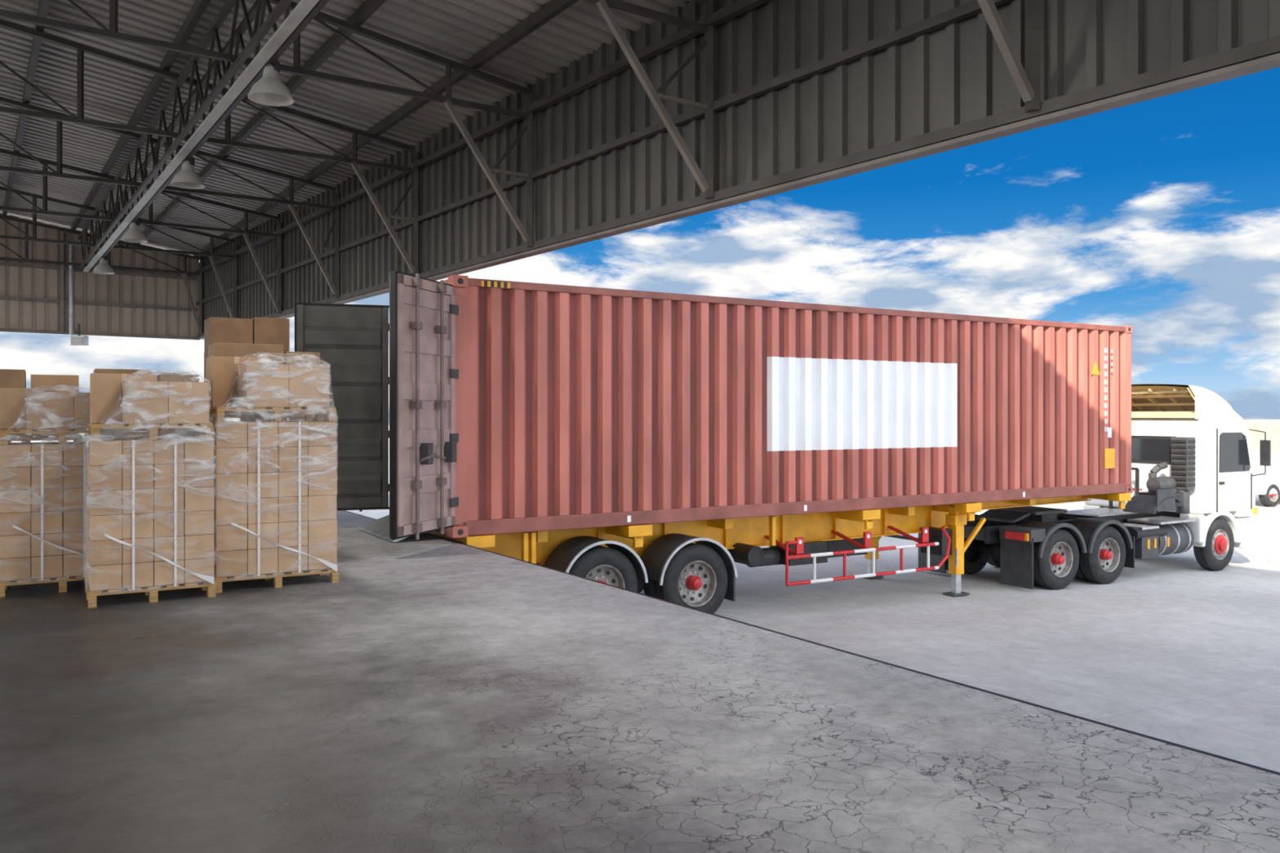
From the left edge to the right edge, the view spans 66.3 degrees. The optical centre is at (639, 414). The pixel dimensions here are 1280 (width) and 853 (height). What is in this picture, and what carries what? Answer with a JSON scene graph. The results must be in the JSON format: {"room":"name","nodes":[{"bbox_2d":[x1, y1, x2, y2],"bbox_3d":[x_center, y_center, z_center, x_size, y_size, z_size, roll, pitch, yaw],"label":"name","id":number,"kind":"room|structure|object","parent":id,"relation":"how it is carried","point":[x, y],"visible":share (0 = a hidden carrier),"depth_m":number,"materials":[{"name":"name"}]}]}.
{"room":"loading area","nodes":[
{"label":"loading area","id":0,"kind":"room"},
{"bbox_2d":[0,213,200,340],"bbox_3d":[-19.743,-3.634,17.213,22.556,3.618,0.181,0,0,-37],"label":"wall","id":1,"kind":"structure","parent":0,"point":[34,296],"depth_m":22.58,"materials":[{"name":"grey metal"}]},
{"bbox_2d":[68,244,88,345],"bbox_3d":[-12.737,-2.715,22.204,0.381,2.290,0.180,0,0,0],"label":"downpipe","id":2,"kind":"object","parent":1,"relation":"attached to","point":[79,340],"visible":0.91,"depth_m":22.14,"materials":[{"name":"metal"}]},
{"bbox_2d":[2,0,578,259],"bbox_3d":[-8.704,-4.606,2.393,20.870,1.632,37.850,0,0,-34],"label":"roof","id":3,"kind":"structure","parent":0,"point":[553,8],"depth_m":12.11,"materials":[{"name":"grey metal"}]},
{"bbox_2d":[0,214,204,335],"bbox_3d":[-19.205,-3.632,17.594,17.585,3.445,12.098,0,0,0],"label":"roof truss","id":4,"kind":"object","parent":3,"relation":"attached to","point":[199,325],"depth_m":22.75,"materials":[{"name":"grey metal"}]},
{"bbox_2d":[0,186,238,318],"bbox_3d":[-17.445,-3.632,15.044,17.593,3.445,12.108,0,0,0],"label":"roof truss","id":5,"kind":"object","parent":3,"relation":"attached to","point":[235,315],"depth_m":20.24,"materials":[{"name":"grey metal"}]},
{"bbox_2d":[0,148,282,314],"bbox_3d":[-15.638,-3.632,12.524,17.696,3.445,12.178,0,0,0],"label":"roof truss","id":6,"kind":"object","parent":3,"relation":"attached to","point":[278,305],"depth_m":17.66,"materials":[{"name":"grey metal"}]},
{"bbox_2d":[0,96,340,298],"bbox_3d":[-13.831,-3.632,10.005,17.798,3.445,12.249,0,0,0],"label":"roof truss","id":7,"kind":"object","parent":3,"relation":"attached to","point":[335,289],"depth_m":15.16,"materials":[{"name":"grey metal"}]},
{"bbox_2d":[77,0,329,271],"bbox_3d":[-2.027,-3.644,6.891,0.300,0.779,37.500,0,0,-34],"label":"roof truss","id":8,"kind":"object","parent":3,"relation":"attached to","point":[305,11],"visible":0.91,"depth_m":11.19,"materials":[{"name":"grey metal"}]},
{"bbox_2d":[92,255,114,274],"bbox_3d":[-11.238,-3.165,20.521,0.410,0.390,0.410,0,0,0],"label":"ceiling lamp","id":9,"kind":"object","parent":8,"relation":"hanging from","point":[103,268],"visible":0.93,"depth_m":20.45,"materials":[{"name":"white metal"}]},
{"bbox_2d":[120,219,147,243],"bbox_3d":[-8.632,-3.165,16.730,0.410,0.390,0.410,0,0,0],"label":"ceiling lamp","id":10,"kind":"object","parent":8,"relation":"hanging from","point":[133,234],"visible":0.94,"depth_m":16.66,"materials":[{"name":"white metal"}]},
{"bbox_2d":[170,156,204,189],"bbox_3d":[-5.857,-3.165,12.692,0.410,0.390,0.410,0,0,0],"label":"ceiling lamp","id":11,"kind":"object","parent":8,"relation":"hanging from","point":[187,177],"visible":0.94,"depth_m":12.63,"materials":[{"name":"white metal"}]},
{"bbox_2d":[247,60,293,106],"bbox_3d":[-3.478,-3.165,9.230,0.410,0.390,0.410,0,0,0],"label":"ceiling lamp","id":12,"kind":"object","parent":8,"relation":"hanging from","point":[269,90],"visible":0.93,"depth_m":9.18,"materials":[{"name":"white metal"}]},
{"bbox_2d":[0,18,419,275],"bbox_3d":[-12.023,-3.632,7.485,17.901,3.445,12.320,0,0,0],"label":"roof truss","id":13,"kind":"object","parent":3,"relation":"attached to","point":[414,268],"depth_m":12.37,"materials":[{"name":"grey metal"}]},
{"bbox_2d":[0,0,533,247],"bbox_3d":[-10.216,-3.632,4.966,18.004,3.445,12.390,0,0,0],"label":"roof truss","id":14,"kind":"object","parent":3,"relation":"attached to","point":[113,33],"depth_m":10.22,"materials":[{"name":"grey metal"}]},
{"bbox_2d":[0,0,690,255],"bbox_3d":[-8.421,-4.596,2.921,23.365,1.869,38.600,0,0,-35],"label":"ceiling","id":15,"kind":"structure","parent":0,"point":[455,30],"depth_m":12.33,"materials":[{"name":"grey metal"}]},
{"bbox_2d":[0,510,1279,852],"bbox_3d":[-7.693,2.290,-7.855,30.000,1.700,44.200,0,0,-33],"label":"floor","id":16,"kind":"structure","parent":0,"point":[440,695],"depth_m":4.28,"materials":[{"name":"concrete"}]},
{"bbox_2d":[0,368,79,555],"bbox_3d":[-5.682,0.519,9.069,0.920,1.842,0.900,0,0,-31],"label":"pallet stack","id":17,"kind":"object","parent":16,"relation":"on","point":[9,378],"visible":0.02,"depth_m":8.82,"materials":[{"name":"brown cardboard"}]},
{"bbox_2d":[0,384,126,597],"bbox_3d":[-4.895,0.596,8.302,0.937,1.688,0.902,0,0,-31],"label":"pallet stack","id":18,"kind":"object","parent":16,"relation":"on","point":[39,481],"visible":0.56,"depth_m":7.92,"materials":[{"name":"brown cardboard"}]},
{"bbox_2d":[93,368,199,438],"bbox_3d":[-4.817,0.509,9.531,0.920,1.862,0.900,0,0,-31],"label":"pallet stack","id":19,"kind":"object","parent":16,"relation":"on","point":[136,433],"visible":0.03,"depth_m":9.26,"materials":[{"name":"brown cardboard"}]},
{"bbox_2d":[84,369,216,608],"bbox_3d":[-3.933,0.544,7.856,0.912,1.792,0.855,0,0,-31],"label":"pallet stack","id":20,"kind":"object","parent":16,"relation":"on","point":[150,499],"visible":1,"depth_m":7.56,"materials":[{"name":"brown cardboard"}]},
{"bbox_2d":[204,316,303,421],"bbox_3d":[-4.245,0.209,10.656,0.980,2.462,1.000,0,0,-31],"label":"pallet stack","id":21,"kind":"object","parent":16,"relation":"on","point":[260,331],"visible":0.05,"depth_m":10.26,"materials":[{"name":"brown cardboard"}]},
{"bbox_2d":[208,342,319,421],"bbox_3d":[-3.733,0.389,9.610,1.000,2.102,1.000,0,0,-31],"label":"pallet stack","id":22,"kind":"object","parent":16,"relation":"on","point":[218,349],"visible":0.02,"depth_m":9.22,"materials":[{"name":"brown cardboard"}]},
{"bbox_2d":[206,353,338,592],"bbox_3d":[-3.260,0.456,8.578,1.022,1.968,1.052,0,0,-31],"label":"pallet stack","id":23,"kind":"object","parent":16,"relation":"on","point":[275,478],"visible":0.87,"depth_m":8.20,"materials":[{"name":"brown cardboard"}]},
{"bbox_2d":[357,515,408,542],"bbox_3d":[-2.789,1.309,11.858,0.870,0.238,1.550,0,0,-30],"label":"plate","id":24,"kind":"object","parent":16,"relation":"on","point":[380,527],"visible":0.35,"depth_m":11.92,"materials":[{"name":"metal"}]},
{"bbox_2d":[342,510,1279,775],"bbox_3d":[4.908,1.589,0.328,0.054,0.303,44.200,0,0,-33],"label":"trim","id":25,"kind":"structure","parent":16,"relation":"attached to","point":[764,628],"depth_m":5.30,"materials":[{"name":"black metal"}]},
{"bbox_2d":[195,0,1279,339],"bbox_3d":[0.597,-4.353,8.758,0.200,5.015,38.000,0,0,-37],"label":"wall","id":26,"kind":"structure","parent":0,"point":[806,92],"depth_m":8.44,"materials":[{"name":"grey metal"}]},
{"bbox_2d":[585,0,713,199],"bbox_3d":[-8.409,-3.632,2.446,18.106,3.445,12.461,0,0,0],"label":"roof truss","id":27,"kind":"object","parent":26,"relation":"attached to","point":[705,183],"depth_m":8.45,"materials":[{"name":"grey metal"}]},
{"bbox_2d":[977,0,1040,112],"bbox_3d":[-6.602,-3.632,-0.073,18.209,3.445,12.531,0,0,0],"label":"roof truss","id":28,"kind":"object","parent":26,"relation":"attached to","point":[1028,80],"depth_m":6.12,"materials":[{"name":"grey metal"}]},
{"label":"outside","id":29,"kind":"structure","parent":0,"visible":0},
{"bbox_2d":[11,426,1279,773],"bbox_3d":[64.227,2.755,125.117,470.000,0.470,370.000,0,0,-30],"label":"ground","id":30,"kind":"structure","parent":29,"point":[1173,649],"depth_m":12.65,"materials":[{"name":"concrete"}]},
{"bbox_2d":[426,493,1131,613],"bbox_3d":[2.682,2.089,15.062,12.190,1.454,2.524,0,0,-30],"label":"chassis","id":31,"kind":"object","parent":30,"relation":"on","point":[691,564],"visible":0.7,"depth_m":13.36,"materials":[{"name":"yellow paint"}]},
{"bbox_2d":[294,270,1132,539],"bbox_3d":[2.262,-0.091,14.539,13.544,2.917,3.551,0,0,-30],"label":"shipping container","id":32,"kind":"object","parent":31,"relation":"on","point":[515,406],"visible":0.91,"depth_m":12.74,"materials":[{"name":"red metal"}]},
{"bbox_2d":[918,383,1271,589],"bbox_3d":[8.553,1.185,18.507,6.863,3.570,3.020,0,0,-30],"label":"tractor","id":33,"kind":"object","parent":30,"relation":"on","point":[1193,477],"visible":0.82,"depth_m":18.19,"materials":[{"name":"paint"}]},
{"bbox_2d":[1243,419,1279,453],"bbox_3d":[29.016,1.615,46.193,7.148,2.750,2.300,0,0,-28],"label":"box truck","id":34,"kind":"object","parent":30,"relation":"on","point":[1271,427],"visible":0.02,"depth_m":44.53,"materials":[{"name":"white paint"}]},
{"bbox_2d":[1250,452,1279,506],"bbox_3d":[21.490,2.150,33.174,5.070,1.680,1.860,0,0,-25],"label":"pickup truck","id":35,"kind":"object","parent":30,"relation":"on","point":[1267,486],"visible":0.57,"depth_m":31.79,"materials":[{"name":"white paint"}]}
]}

